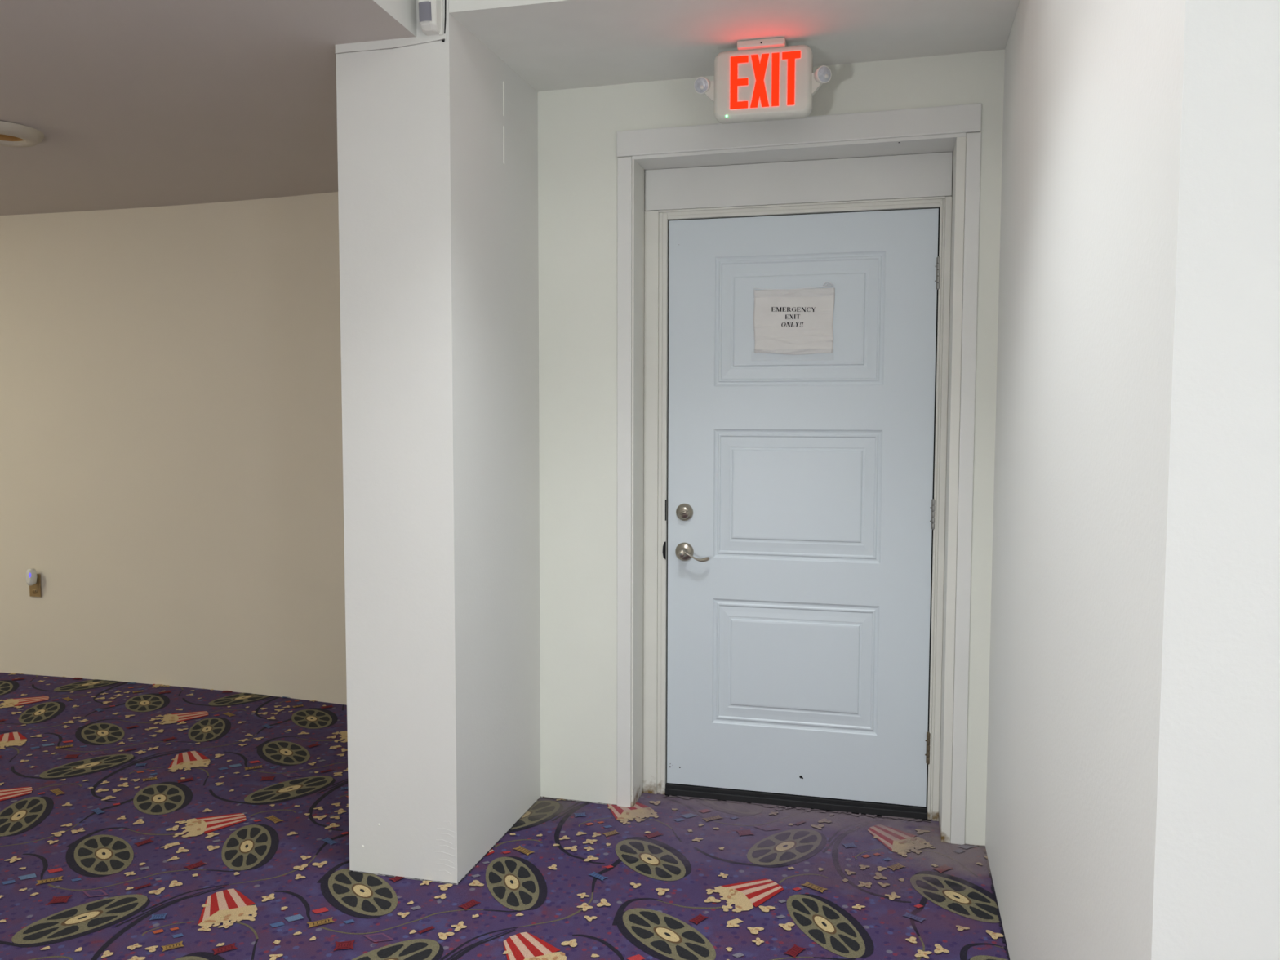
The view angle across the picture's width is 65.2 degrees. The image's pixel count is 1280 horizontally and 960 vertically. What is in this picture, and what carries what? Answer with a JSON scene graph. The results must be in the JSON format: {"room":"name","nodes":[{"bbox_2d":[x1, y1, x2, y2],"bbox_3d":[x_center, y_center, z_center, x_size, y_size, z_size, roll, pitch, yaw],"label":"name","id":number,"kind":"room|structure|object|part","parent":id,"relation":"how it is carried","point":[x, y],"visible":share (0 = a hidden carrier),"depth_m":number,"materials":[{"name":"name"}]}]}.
{"room":"cinema lobby","nodes":[
{"label":"cinema lobby","id":0,"kind":"room"},
{"bbox_2d":[0,191,346,705],"bbox_3d":[-3.022,-0.452,5.160,5.270,3.000,0.445,1,4,14],"label":"wall","id":1,"kind":"structure","parent":0,"point":[171,444],"depth_m":5.03,"materials":[{"name":"paint"}]},
{"bbox_2d":[29,573,40,596],"bbox_3d":[-3.198,0.556,5.289,0.070,0.122,0.009,1,4,14],"label":"wall socket","id":2,"kind":"object","parent":1,"relation":"attached to","point":[35,589],"visible":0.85,"depth_m":5.29,"materials":[{"name":"brown plastic"}]},
{"bbox_2d":[25,568,37,586],"bbox_3d":[-3.192,0.509,5.253,0.041,0.090,0.052,1,4,14],"label":"plug","id":3,"kind":"object","parent":2,"relation":"attached to","point":[31,575],"visible":1,"depth_m":5.23,"materials":[{"name":"white plastic"}]},
{"bbox_2d":[31,588,37,593],"bbox_3d":[-3.198,0.588,5.288,0.033,0.028,0.003,1,4,14],"label":"outlet","id":4,"kind":"object","parent":2,"relation":"attached to","point":[33,590],"depth_m":5.29,"materials":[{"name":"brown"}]},
{"bbox_2d":[0,0,416,215],"bbox_3d":[-3.713,-1.443,1.730,5.455,0.585,7.100,1,4,14],"label":"ceiling","id":5,"kind":"structure","parent":0,"point":[135,104],"depth_m":3.32,"materials":[{"name":"grey paint"}]},
{"bbox_2d":[0,120,44,146],"bbox_3d":[-2.375,-1.285,3.728,0.270,0.036,0.270,1,4,14],"label":"recessed light","id":6,"kind":"object","parent":5,"relation":"in","point":[11,135],"visible":1,"depth_m":3.72,"materials":[{"name":"beige"}]},
{"bbox_2d":[335,0,540,884],"bbox_3d":[-0.493,-0.346,3.754,0.362,3.020,1.752,1,4,14],"label":"column","id":7,"kind":"structure","parent":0,"point":[438,235],"depth_m":2.96,"materials":[{"name":"white paint"}]},
{"bbox_2d":[334,33,445,54],"bbox_3d":[-0.712,-1.240,2.848,0.347,0.026,0.005,1,4,14],"label":"trim","id":8,"kind":"structure","parent":7,"relation":"attached to","point":[406,42],"depth_m":2.85,"materials":[{"name":"white paint"}]},
{"bbox_2d":[417,0,443,35],"bbox_3d":[-0.584,-1.347,2.788,0.058,0.200,0.075,1,4,14],"label":"sensor","id":9,"kind":"object","parent":7,"relation":"attached to","point":[430,11],"visible":1,"depth_m":2.77,"materials":[{"name":"white plastic"}]},
{"bbox_2d":[441,0,446,41],"bbox_3d":[-0.548,-1.313,2.802,0.014,0.168,0.006,1,4,14],"label":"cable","id":10,"kind":"structure","parent":7,"relation":"attached to","point":[443,40],"depth_m":2.80,"materials":[{"name":"black"}]},
{"bbox_2d":[502,81,504,164],"bbox_3d":[-0.434,-1.139,3.193,0.003,0.257,0.007,1,4,14],"label":"trim","id":11,"kind":"structure","parent":7,"relation":"attached to","point":[503,82],"depth_m":3.19,"materials":[{"name":"white"}]},
{"bbox_2d":[0,672,1009,959],"bbox_3d":[-1.891,1.327,1.501,9.200,0.084,7.200,1,4,14],"label":"floor","id":12,"kind":"structure","parent":0,"point":[139,821],"depth_m":3.05,"materials":[{"name":"purple carpet"}]},
{"bbox_2d":[448,0,1019,91],"bbox_3d":[0.303,-1.561,2.961,1.538,0.490,0.750,1,4,14],"label":"ceiling","id":13,"kind":"structure","parent":0,"point":[553,45],"depth_m":2.92,"materials":[{"name":"paint"}]},
{"bbox_2d":[693,37,831,124],"bbox_3d":[0.370,-1.208,3.035,0.415,0.224,0.087,1,4,14],"label":"exit sign","id":14,"kind":"object","parent":13,"relation":"hanging from","point":[767,79],"visible":1,"depth_m":3.01,"materials":[{"name":"white plastic"}]},
{"bbox_2d":[693,76,714,102],"bbox_3d":[0.199,-1.195,3.068,0.068,0.076,0.044,1,4,14],"label":"lamp","id":15,"kind":"object","parent":14,"relation":"attached to","point":[702,85],"depth_m":3.06,"materials":[{"name":"white plastic"}]},
{"bbox_2d":[811,65,831,95],"bbox_3d":[0.538,-1.190,2.982,0.064,0.078,0.047,1,4,14],"label":"lamp","id":16,"kind":"object","parent":14,"relation":"attached to","point":[823,74],"depth_m":2.97,"materials":[{"name":"white plastic"}]},
{"bbox_2d":[537,49,1004,846],"bbox_3d":[0.365,-0.124,3.595,2.203,2.560,0.456,1,4,16],"label":"wall","id":17,"kind":"structure","parent":0,"point":[578,128],"depth_m":3.48,"materials":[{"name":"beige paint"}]},
{"bbox_2d":[617,156,631,807],"bbox_3d":[-0.053,0.031,3.486,0.051,2.264,0.019,1,4,14],"label":"trim","id":18,"kind":"structure","parent":17,"relation":"attached to","point":[624,164],"depth_m":3.48,"materials":[{"name":"paint"}]},
{"bbox_2d":[631,159,644,807],"bbox_3d":[-0.007,0.031,3.549,0.008,2.256,0.157,1,4,14],"label":"trim","id":19,"kind":"structure","parent":17,"relation":"attached to","point":[637,171],"depth_m":3.53,"materials":[{"name":"paint"}]},
{"bbox_2d":[643,210,668,794],"bbox_3d":[0.062,0.098,3.642,0.084,2.110,0.073,1,4,14],"label":"trim","id":20,"kind":"structure","parent":17,"relation":"attached to","point":[655,223],"depth_m":3.61,"materials":[{"name":"paint"}]},
{"bbox_3d":[0.088,0.179,3.606,0.013,0.217,0.004,1,4,14],"label":"strike plate","id":21,"kind":"part","parent":20,"relation":"part of","materials":[{"name":"black"}]},
{"bbox_2d":[644,151,952,211],"bbox_3d":[0.530,-1.019,3.449,1.041,0.142,0.062,1,4,14],"label":"trim","id":22,"kind":"structure","parent":17,"relation":"attached to","point":[922,175],"depth_m":3.41,"materials":[{"name":"paint"}]},
{"bbox_2d":[616,102,982,157],"bbox_3d":[0.490,-1.133,3.258,1.179,0.086,0.022,1,4,16],"label":"trim","id":23,"kind":"structure","parent":17,"relation":"attached to","point":[959,118],"depth_m":3.23,"materials":[{"name":"paint"}]},
{"bbox_2d":[631,133,966,169],"bbox_3d":[0.512,-1.084,3.332,1.080,0.020,0.189,1,4,14],"label":"trim","id":24,"kind":"structure","parent":17,"relation":"attached to","point":[945,143],"depth_m":3.31,"materials":[{"name":"paint"}]},
{"bbox_2d":[658,196,945,220],"bbox_3d":[0.546,-0.931,3.456,0.972,0.032,0.072,1,4,14],"label":"trim","id":25,"kind":"structure","parent":17,"relation":"attached to","point":[931,202],"depth_m":3.42,"materials":[{"name":"paint"}]},
{"bbox_2d":[666,207,939,807],"bbox_3d":[0.554,0.121,3.533,0.928,2.081,0.048,1,4,14],"label":"trim","id":26,"kind":"structure","parent":17,"relation":"attached to","point":[939,207],"depth_m":3.43,"materials":[{"name":"black"}]},
{"bbox_2d":[666,208,940,806],"bbox_3d":[0.547,0.106,3.487,0.925,2.033,0.108,1,4,14],"label":"door","id":27,"kind":"structure","parent":17,"relation":"in","point":[801,504],"depth_m":3.50,"materials":[{"name":"paint"}]},
{"bbox_3d":[0.153,0.260,3.574,0.067,0.067,0.062,1,4,14],"label":"handle","id":28,"kind":"part","parent":27,"relation":"part of","materials":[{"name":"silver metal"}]},
{"bbox_3d":[0.194,0.271,3.544,0.104,0.038,0.026,1,4,7],"label":"lever","id":29,"kind":"part","parent":27,"relation":"part of","materials":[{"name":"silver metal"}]},
{"bbox_2d":[753,281,835,355],"bbox_3d":[0.526,-0.545,3.452,0.282,0.268,0.014,1,4,14],"label":"paper notice","id":30,"kind":"object","parent":27,"relation":"attached to","point":[798,321],"visible":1,"depth_m":3.46,"materials":[{"name":"white paper"}]},
{"bbox_2d":[665,782,927,819],"bbox_3d":[0.542,1.142,3.562,0.923,0.038,0.028,1,4,14],"label":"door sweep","id":31,"kind":"structure","parent":27,"relation":"attached to","point":[677,789],"depth_m":3.55,"materials":[{"name":"black rubber"}]},
{"bbox_2d":[927,195,951,821],"bbox_3d":[1.017,0.115,3.404,0.037,2.110,0.073,1,4,14],"label":"trim","id":32,"kind":"structure","parent":17,"relation":"attached to","point":[945,208],"depth_m":3.37,"materials":[{"name":"paint"}]},
{"bbox_2d":[938,136,965,843],"bbox_3d":[1.020,0.050,3.278,0.028,2.256,0.186,1,4,14],"label":"trim","id":33,"kind":"structure","parent":17,"relation":"attached to","point":[959,150],"depth_m":3.20,"materials":[{"name":"paint"}]},
{"bbox_2d":[950,132,981,844],"bbox_3d":[1.035,0.052,3.183,0.044,2.264,0.019,1,4,14],"label":"trim","id":34,"kind":"structure","parent":17,"relation":"attached to","point":[973,147],"depth_m":3.17,"materials":[{"name":"paint"}]},
{"bbox_2d":[985,0,1185,959],"bbox_3d":[1.025,-0.257,2.261,0.247,3.000,2.316,1,4,14],"label":"wall","id":35,"kind":"structure","parent":0,"point":[1092,100],"depth_m":1.71,"materials":[{"name":"white paint"}]},
{"bbox_2d":[1151,0,1279,959],"bbox_3d":[1.715,-0.173,0.983,2.207,3.000,0.166,1,4,14],"label":"wall","id":36,"kind":"structure","parent":0,"point":[1216,882],"depth_m":1.17,"materials":[{"name":"white paint"}]}
]}

